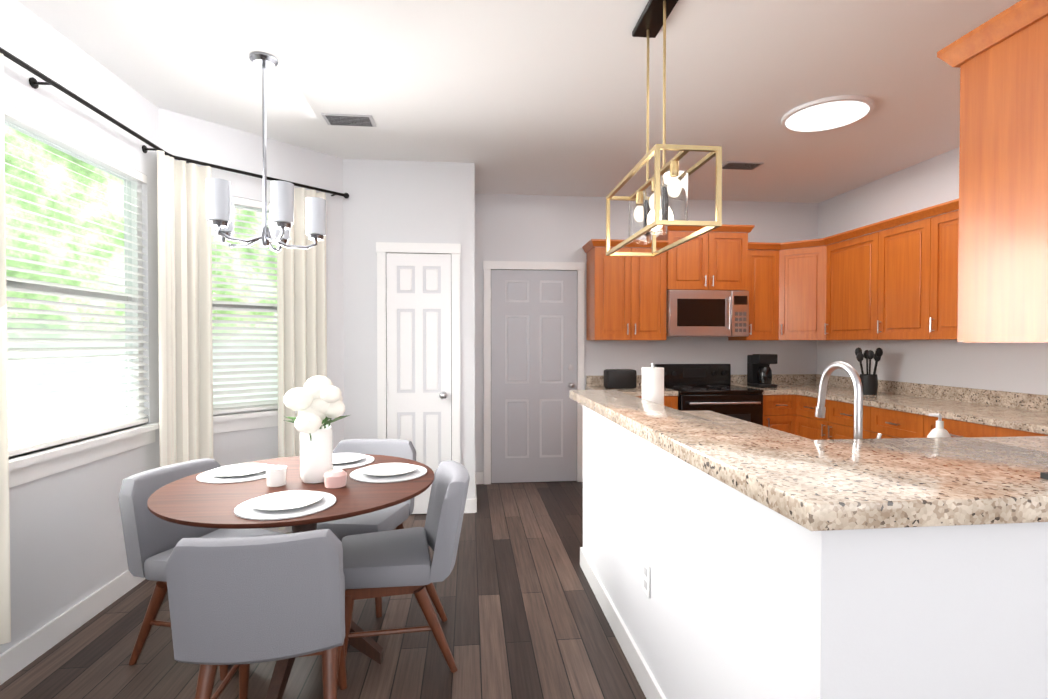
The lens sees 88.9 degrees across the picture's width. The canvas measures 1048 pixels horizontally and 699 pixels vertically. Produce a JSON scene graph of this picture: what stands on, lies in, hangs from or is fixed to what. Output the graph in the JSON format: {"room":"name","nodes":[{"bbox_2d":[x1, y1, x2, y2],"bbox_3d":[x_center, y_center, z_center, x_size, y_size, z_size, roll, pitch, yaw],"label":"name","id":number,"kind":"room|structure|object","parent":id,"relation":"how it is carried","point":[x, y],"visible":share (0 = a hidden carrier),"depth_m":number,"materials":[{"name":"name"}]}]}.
{"room":"kitchen","nodes":[
{"label":"kitchen","id":0,"kind":"room"},
{"bbox_2d":[0,0,159,654],"bbox_3d":[-1.902,-0.029,-0.059,0.120,2.740,6.750,0,1,-6],"label":"wall","id":1,"kind":"structure","parent":0,"point":[67,548],"depth_m":2.52,"materials":[{"name":"white paint"}]},
{"bbox_2d":[0,570,144,684],"bbox_3d":[-1.835,1.286,-0.034,0.014,0.110,6.550,0,1,-6],"label":"baseboard","id":2,"kind":"structure","parent":1,"relation":"attached to","point":[21,655],"depth_m":2.41,"materials":[{"name":"white"}]},
{"bbox_2d":[4,102,148,455],"bbox_3d":[-2.103,-0.279,2.320,0.042,1.413,1.506,0,1,-6],"label":"blinds","id":3,"kind":"object","parent":1,"relation":"attached to","point":[29,122],"visible":1,"depth_m":2.49,"materials":[{"name":"white plastic"}]},
{"bbox_2d":[4,118,158,487],"bbox_3d":[-2.113,-0.220,2.320,0.150,1.540,1.650,0,1,-6],"label":"window","id":4,"kind":"structure","parent":1,"relation":"attached to","point":[36,465],"depth_m":2.64,"materials":[{"name":"white"}]},
{"bbox_2d":[0,47,348,198],"bbox_3d":[-1.631,-1.133,2.505,0.946,0.044,2.968,0,1,-6],"label":"curtain rod","id":5,"kind":"object","parent":1,"relation":"attached to","point":[34,83],"visible":0.96,"depth_m":2.70,"materials":[{"name":"black metal"}]},
{"bbox_2d":[0,53,10,643],"bbox_3d":[-1.942,0.007,1.627,0.070,2.224,0.810,0,1,-6],"label":"curtain","id":6,"kind":"object","parent":5,"relation":"hanging from","point":[5,617],"visible":1,"depth_m":2.02,"materials":[{"name":"fabric"}]},
{"bbox_2d":[157,150,212,466],"bbox_3d":[-2.024,0.056,3.176,0.206,2.364,0.293,0,1,-6],"label":"curtain","id":7,"kind":"object","parent":5,"relation":"hanging from","point":[185,330],"visible":0.69,"depth_m":3.20,"materials":[{"name":"fabric"}]},
{"bbox_2d":[277,188,326,529],"bbox_3d":[-1.558,0.048,3.783,0.068,2.364,0.374,1,1,41],"label":"curtain","id":8,"kind":"object","parent":5,"relation":"hanging from","point":[302,315],"visible":0.54,"depth_m":3.75,"materials":[{"name":"fabric"}]},
{"bbox_2d":[158,108,343,466],"bbox_3d":[-1.825,-0.079,3.688,0.120,2.740,1.393,1,1,42],"label":"wall","id":9,"kind":"structure","parent":0,"point":[186,136],"depth_m":3.65,"materials":[{"name":"white paint"}]},
{"bbox_2d":[212,205,296,432],"bbox_3d":[-1.830,-0.238,3.628,0.150,1.540,0.920,1,1,42],"label":"window","id":10,"kind":"structure","parent":9,"relation":"in","point":[241,420],"depth_m":3.58,"materials":[{"name":"white"}]},
{"bbox_2d":[212,196,277,413],"bbox_3d":[-1.822,-0.296,3.621,0.042,1.413,0.776,1,1,42],"label":"blinds","id":11,"kind":"object","parent":10,"relation":"attached to","point":[244,202],"visible":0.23,"depth_m":3.57,"materials":[{"name":"white plastic"}]},
{"bbox_2d":[259,526,291,532],"bbox_3d":[-1.637,1.237,3.675,1.110,0.110,0.810,0,1,-6],"label":"baseboard","id":12,"kind":"structure","parent":9,"relation":"attached to","point":[287,529],"depth_m":3.73,"materials":[{"name":"white"}]},
{"bbox_2d":[0,481,645,698],"bbox_3d":[0.726,1.377,1.061,5.935,0.100,8.800,0,1,-6],"label":"floor","id":13,"kind":"structure","parent":0,"point":[526,617],"depth_m":2.40,"materials":[{"name":"brown wood"}]},
{"bbox_2d":[118,458,284,679],"bbox_3d":[-1.386,0.924,2.383,0.621,0.780,0.578,0,1,-6],"label":"chair","id":14,"kind":"object","parent":13,"relation":"on","point":[151,540],"visible":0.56,"depth_m":2.23,"materials":[{"name":"grey fabric"}]},
{"bbox_2d":[165,529,346,698],"bbox_3d":[-0.817,0.932,1.790,0.480,0.780,0.572,0,1,-6],"label":"chair","id":15,"kind":"object","parent":13,"relation":"on","point":[242,604],"visible":1,"depth_m":1.55,"materials":[{"name":"grey fabric"}]},
{"bbox_2d":[147,454,433,698],"bbox_3d":[-0.916,0.928,2.233,1.070,0.765,1.070,0,1,-6],"label":"dining table","id":16,"kind":"object","parent":13,"relation":"on","point":[191,500],"visible":0.54,"depth_m":2.01,"materials":[{"name":"brown wood"}]},
{"bbox_2d":[196,463,275,483],"bbox_3d":[-1.242,0.534,2.340,0.329,0.019,0.329,0,1,-12],"label":"place setting","id":17,"kind":"object","parent":16,"relation":"on","point":[236,473],"depth_m":2.30,"materials":[{"name":"grey ceramic"}]},
{"bbox_2d":[266,465,286,486],"bbox_3d":[-1.000,0.511,2.159,0.075,0.070,0.075,0,1,-18],"label":"cup","id":18,"kind":"object","parent":16,"relation":"on","point":[276,476],"depth_m":2.13,"materials":[{"name":"white ceramic"}]},
{"bbox_2d":[234,490,335,519],"bbox_3d":[-0.839,0.540,1.891,0.329,0.019,0.329,0,1,-12],"label":"place setting","id":19,"kind":"object","parent":16,"relation":"on","point":[285,505],"depth_m":1.86,"materials":[{"name":"grey ceramic"}]},
{"bbox_2d":[283,376,349,482],"bbox_3d":[-0.869,0.328,2.232,0.272,0.435,0.291,0,1,-6],"label":"vase","id":20,"kind":"object","parent":16,"relation":"on","point":[316,402],"visible":1,"depth_m":2.17,"materials":[{"name":"white ceramic"}]},
{"bbox_2d":[324,469,346,487],"bbox_3d":[-0.757,0.516,2.143,0.088,0.060,0.088,0,1,-18],"label":"cup","id":21,"kind":"object","parent":16,"relation":"on","point":[334,478],"depth_m":2.11,"materials":[{"name":"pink ceramic"}]},
{"bbox_2d":[317,439,415,617],"bbox_3d":[-0.852,0.917,2.872,0.505,0.780,0.586,0,1,-6],"label":"chair","id":22,"kind":"object","parent":13,"relation":"on","point":[394,517],"visible":0.33,"depth_m":2.83,"materials":[{"name":"grey fabric"}]},
{"bbox_2d":[337,460,469,685],"bbox_3d":[-0.529,0.924,2.348,0.580,0.780,0.491,0,1,-6],"label":"chair","id":23,"kind":"object","parent":13,"relation":"on","point":[387,563],"visible":0.9,"depth_m":2.16,"materials":[{"name":"grey fabric"}]},
{"bbox_2d":[629,394,677,409],"bbox_3d":[0.964,0.835,4.886,0.665,0.880,0.621,0,1,-6],"label":"base cabinet","id":24,"kind":"object","parent":13,"relation":"on","point":[670,400],"depth_m":4.60,"materials":[{"name":"brown wood"}]},
{"bbox_2d":[585,386,676,393],"bbox_3d":[0.959,0.374,4.875,0.675,0.038,0.630,0,1,-6],"label":"countertop","id":25,"kind":"structure","parent":24,"relation":"on","point":[638,390],"depth_m":4.77,"materials":[{"name":"beige stone"}]},
{"bbox_2d":[604,369,636,388],"bbox_3d":[0.882,0.269,4.913,0.270,0.170,0.180,0,1,-6],"label":"toaster","id":26,"kind":"object","parent":25,"relation":"on","point":[620,378],"visible":1,"depth_m":4.83,"materials":[{"name":"black metal"}]},
{"bbox_2d":[655,364,763,425],"bbox_3d":[1.682,0.710,4.910,0.748,1.130,0.716,0,1,-6],"label":"range","id":27,"kind":"object","parent":13,"relation":"on","point":[702,387],"visible":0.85,"depth_m":4.64,"materials":[{"name":"black metal"}]},
{"bbox_2d":[683,410,811,439],"bbox_3d":[0.954,0.851,2.256,0.720,0.920,2.057,0,1,-6],"label":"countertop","id":28,"kind":"structure","parent":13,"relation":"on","point":[763,431],"depth_m":2.67,"materials":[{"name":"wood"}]},
{"bbox_2d":[815,361,881,438],"bbox_3d":[1.075,0.217,1.782,0.111,0.357,0.232,0,1,-6],"label":"faucet","id":29,"kind":"object","parent":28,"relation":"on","point":[820,407],"visible":0.71,"depth_m":1.71,"materials":[{"name":"silver metal"}]},
{"bbox_2d":[763,394,792,433],"bbox_3d":[2.226,0.834,4.999,0.333,0.880,0.657,0,1,-6],"label":"base cabinet","id":30,"kind":"object","parent":13,"relation":"on","point":[777,412],"depth_m":4.71,"materials":[{"name":"brown wood"}]},
{"bbox_2d":[793,402,876,439],"bbox_3d":[2.739,0.843,4.299,0.657,0.880,0.955,0,1,-6],"label":"base cabinet","id":31,"kind":"object","parent":13,"relation":"on","point":[836,424],"depth_m":4.30,"materials":[{"name":"brown wood"}]},
{"bbox_2d":[741,382,1047,436],"bbox_3d":[2.640,0.387,3.909,0.933,0.038,2.898,0,1,-6],"label":"countertop","id":32,"kind":"structure","parent":31,"relation":"on","point":[975,417],"depth_m":3.47,"materials":[{"name":"beige stone"}]},
{"bbox_2d":[747,354,777,387],"bbox_3d":[2.242,0.197,5.033,0.180,0.310,0.220,0,1,-6],"label":"coffee maker","id":33,"kind":"object","parent":32,"relation":"on","point":[759,372],"visible":1,"depth_m":4.95,"materials":[{"name":"black plastic"}]},
{"bbox_2d":[855,347,882,394],"bbox_3d":[2.787,0.172,4.325,0.202,0.379,0.182,0,1,-6],"label":"utensil crock","id":34,"kind":"object","parent":32,"relation":"on","point":[869,381],"visible":0.98,"depth_m":4.28,"materials":[{"name":"black"}]},
{"bbox_2d":[877,418,980,438],"bbox_3d":[2.848,0.855,3.426,0.620,0.880,1.035,0,1,-6],"label":"base cabinet","id":35,"kind":"object","parent":13,"relation":"on","point":[888,427],"depth_m":3.54,"materials":[{"name":"brown wood"}]},
{"bbox_2d":[970,436,1047,451],"bbox_3d":[1.980,0.855,1.902,1.367,0.920,0.960,0,1,-6],"label":"countertop","id":36,"kind":"structure","parent":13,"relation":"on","point":[1039,443],"depth_m":2.27,"materials":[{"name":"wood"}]},
{"bbox_2d":[927,413,950,437],"bbox_3d":[1.400,0.306,1.804,0.068,0.180,0.074,0,1,-6],"label":"soap dispenser","id":37,"kind":"object","parent":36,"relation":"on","point":[939,431],"visible":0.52,"depth_m":1.79,"materials":[{"name":"white"}]},
{"bbox_2d":[343,159,474,498],"bbox_3d":[-0.940,-0.086,4.197,1.100,2.740,0.120,0,1,-6],"label":"wall","id":38,"kind":"structure","parent":0,"point":[408,201],"depth_m":4.12,"materials":[{"name":"white paint"}]},
{"bbox_2d":[376,242,460,514],"bbox_3d":[-0.809,0.233,4.109,0.642,2.105,0.088,0,1,-6],"label":"closet door","id":39,"kind":"structure","parent":38,"relation":"in","point":[418,345],"depth_m":4.14,"materials":[{"name":"white wood"}]},
{"bbox_2d":[468,472,479,512],"bbox_3d":[-0.425,1.224,4.628,0.060,0.110,0.864,0,1,-6],"label":"baseboard","id":40,"kind":"structure","parent":38,"relation":"attached to","point":[472,503],"depth_m":4.21,"materials":[{"name":"white"}]},
{"bbox_2d":[17,0,1019,202],"bbox_3d":[0.726,-1.463,1.023,5.935,0.100,8.800,0,1,-6],"label":"ceiling","id":41,"kind":"structure","parent":0,"point":[532,97],"depth_m":2.83,"materials":[{"name":"white paint"}]},
{"bbox_2d":[206,52,325,252],"bbox_3d":[-1.287,-0.970,2.662,0.547,0.929,0.528,0,1,-6],"label":"chandelier","id":42,"kind":"object","parent":41,"relation":"hanging from","point":[220,207],"visible":1,"depth_m":2.60,"materials":[{"name":"silver metal"}]},
{"bbox_2d":[321,113,375,126],"bbox_3d":[-1.096,-1.438,3.359,0.300,0.010,0.160,0,1,-6],"label":"ceiling vent","id":43,"kind":"object","parent":41,"relation":"in","point":[350,120],"visible":0.96,"depth_m":3.35,"materials":[{"name":"grey metal"}]},
{"bbox_2d":[606,0,721,256],"bbox_3d":[0.556,-0.940,2.260,0.246,0.977,0.696,0,1,-6],"label":"pendant light","id":44,"kind":"object","parent":41,"relation":"hanging from","point":[655,209],"visible":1,"depth_m":2.15,"materials":[{"name":"gold metal"}]},
{"bbox_2d":[722,161,763,169],"bbox_3d":[1.710,-1.450,4.222,0.300,0.010,0.160,0,1,-6],"label":"ceiling vent","id":45,"kind":"object","parent":41,"relation":"in","point":[740,165],"visible":0.88,"depth_m":4.20,"materials":[{"name":"grey metal"}]},
{"bbox_2d":[781,95,874,132],"bbox_3d":[1.849,-1.428,3.272,0.500,0.029,0.500,0,1,-6],"label":"recessed light","id":46,"kind":"object","parent":41,"relation":"in","point":[828,113],"visible":1,"depth_m":3.21,"materials":[{"name":"white plastic"}]},
{"bbox_2d":[475,193,817,479],"bbox_3d":[1.236,-0.100,5.277,3.690,2.740,0.120,0,1,-6],"label":"wall","id":47,"kind":"structure","parent":0,"point":[532,228],"depth_m":5.16,"materials":[{"name":"white paint"}]},
{"bbox_2d":[483,261,584,483],"bbox_3d":[0.103,0.221,5.057,0.972,2.105,0.088,0,1,-6],"label":"hall door","id":48,"kind":"structure","parent":47,"relation":"in","point":[533,356],"depth_m":5.09,"materials":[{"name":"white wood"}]},
{"bbox_2d":[586,239,666,339],"bbox_3d":[0.951,-0.536,5.007,0.670,0.900,0.340,0,1,-6],"label":"upper cabinet","id":49,"kind":"object","parent":47,"relation":"attached to","point":[626,296],"depth_m":4.84,"materials":[{"name":"brown wood"}]},
{"bbox_2d":[586,374,816,385],"bbox_3d":[1.779,0.300,5.265,2.366,0.100,0.021,0,1,-6],"label":"backsplash","id":50,"kind":"structure","parent":47,"relation":"attached to","point":[779,379],"depth_m":5.33,"materials":[{"name":"beige stone"}]},
{"bbox_2d":[656,224,749,291],"bbox_3d":[1.664,-0.842,5.062,0.758,0.590,0.370,0,1,-6],"label":"upper cabinet","id":51,"kind":"object","parent":47,"relation":"attached to","point":[715,259],"depth_m":4.88,"materials":[{"name":"brown wood"}]},
{"bbox_2d":[666,290,748,336],"bbox_3d":[1.668,-0.332,5.031,0.752,0.420,0.444,0,1,-6],"label":"over-the-range microwave","id":52,"kind":"object","parent":51,"relation":"attached to","point":[707,313],"visible":0.98,"depth_m":4.85,"materials":[{"name":"silver metal"}]},
{"bbox_2d":[728,248,773,339],"bbox_3d":[2.226,-0.508,5.123,0.371,0.840,0.374,0,1,-6],"label":"upper cabinet","id":53,"kind":"object","parent":47,"relation":"attached to","point":[759,261],"depth_m":4.97,"materials":[{"name":"brown wood"}]},
{"bbox_2d":[583,406,906,698],"bbox_3d":[0.533,0.812,2.125,0.140,1.000,2.170,0,1,-6],"label":"wall","id":54,"kind":"structure","parent":0,"point":[750,598],"depth_m":1.38,"materials":[{"name":"white paint"}]},
{"bbox_2d":[580,547,665,698],"bbox_3d":[0.457,1.257,2.123,0.014,0.110,2.198,0,1,-6],"label":"baseboard","id":55,"kind":"structure","parent":54,"relation":"attached to","point":[643,674],"depth_m":2.32,"materials":[{"name":"white"}]},
{"bbox_2d":[643,559,649,597],"bbox_3d":[0.467,0.874,2.041,0.007,0.120,0.075,0,1,-6],"label":"electrical outlet","id":56,"kind":"object","parent":54,"relation":"attached to","point":[646,577],"visible":1,"depth_m":2.03,"materials":[{"name":"white plastic"}]},
{"bbox_2d":[570,390,1047,530],"bbox_3d":[0.846,0.285,2.145,0.908,0.050,2.300,0,1,-6],"label":"countertop","id":57,"kind":"structure","parent":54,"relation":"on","point":[831,484],"depth_m":1.20,"materials":[{"name":"beige stone"}]},
{"bbox_2d":[642,363,663,404],"bbox_3d":[0.737,0.229,3.058,0.150,0.300,0.150,0,1,-6],"label":"paper towel","id":58,"kind":"object","parent":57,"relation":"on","point":[652,383],"visible":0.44,"depth_m":3.00,"materials":[{"name":"white paper"}]},
{"bbox_2d":[1040,472,1047,479],"bbox_3d":[1.252,0.143,1.119,0.305,0.260,0.060,0,1,-6],"label":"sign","id":59,"kind":"object","parent":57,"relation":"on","point":[1043,475],"visible":1,"depth_m":1.13,"materials":[{"name":"black"}]},
{"bbox_2d":[817,147,1047,394],"bbox_3d":[3.433,-0.048,1.383,0.120,2.740,8.320,0,1,-6],"label":"wall","id":60,"kind":"structure","parent":0,"point":[1007,367],"depth_m":4.14,"materials":[{"name":"white paint"}]},
{"bbox_2d":[762,236,841,339],"bbox_3d":[2.659,-0.537,5.021,0.665,0.900,0.664,0,1,-6],"label":"upper cabinet","id":61,"kind":"object","parent":60,"relation":"attached to","point":[799,273],"depth_m":4.87,"materials":[{"name":"brown wood"}]},
{"bbox_2d":[826,228,881,339],"bbox_3d":[2.864,-0.499,4.451,0.375,0.840,0.707,0,1,-6],"label":"upper cabinet","id":62,"kind":"object","parent":60,"relation":"attached to","point":[853,266],"depth_m":4.38,"materials":[{"name":"brown wood"}]},
{"bbox_2d":[882,220,917,339],"bbox_3d":[2.936,-0.492,3.924,0.340,0.840,0.584,0,1,-6],"label":"upper cabinet","id":63,"kind":"object","parent":60,"relation":"attached to","point":[899,243],"depth_m":3.93,"materials":[{"name":"brown wood"}]},
{"bbox_2d":[817,374,1047,409],"bbox_3d":[3.095,0.318,3.945,0.020,0.100,2.877,0,1,-6],"label":"backsplash","id":64,"kind":"structure","parent":60,"relation":"attached to","point":[955,394],"depth_m":3.80,"materials":[{"name":"beige stone"}]},
{"bbox_2d":[918,208,949,339],"bbox_3d":[2.985,-0.485,3.447,0.340,0.840,0.604,0,1,-6],"label":"upper cabinet","id":65,"kind":"object","parent":60,"relation":"attached to","point":[933,232],"depth_m":3.64,"materials":[{"name":"brown wood"}]},
{"bbox_2d":[950,0,1047,342],"bbox_3d":[1.601,-0.480,1.531,0.468,0.920,0.317,0,1,-6],"label":"upper cabinet","id":66,"kind":"object","parent":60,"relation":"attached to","point":[973,268],"depth_m":1.52,"materials":[{"name":"brown wood"}]},
{"bbox_2d":[903,522,1047,698],"bbox_3d":[1.060,0.825,1.159,0.690,1.000,0.140,0,1,-6],"label":"wall","id":67,"kind":"structure","parent":0,"point":[977,595],"depth_m":1.07,"materials":[{"name":"white paint"}]},
{"label":"outside","id":68,"kind":"structure","parent":0,"visible":0},
{"bbox_2d":[4,125,277,439],"bbox_3d":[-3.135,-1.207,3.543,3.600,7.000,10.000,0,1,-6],"label":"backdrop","id":69,"kind":"structure","parent":68,"point":[41,190],"depth_m":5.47,"materials":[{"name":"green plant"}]}
]}

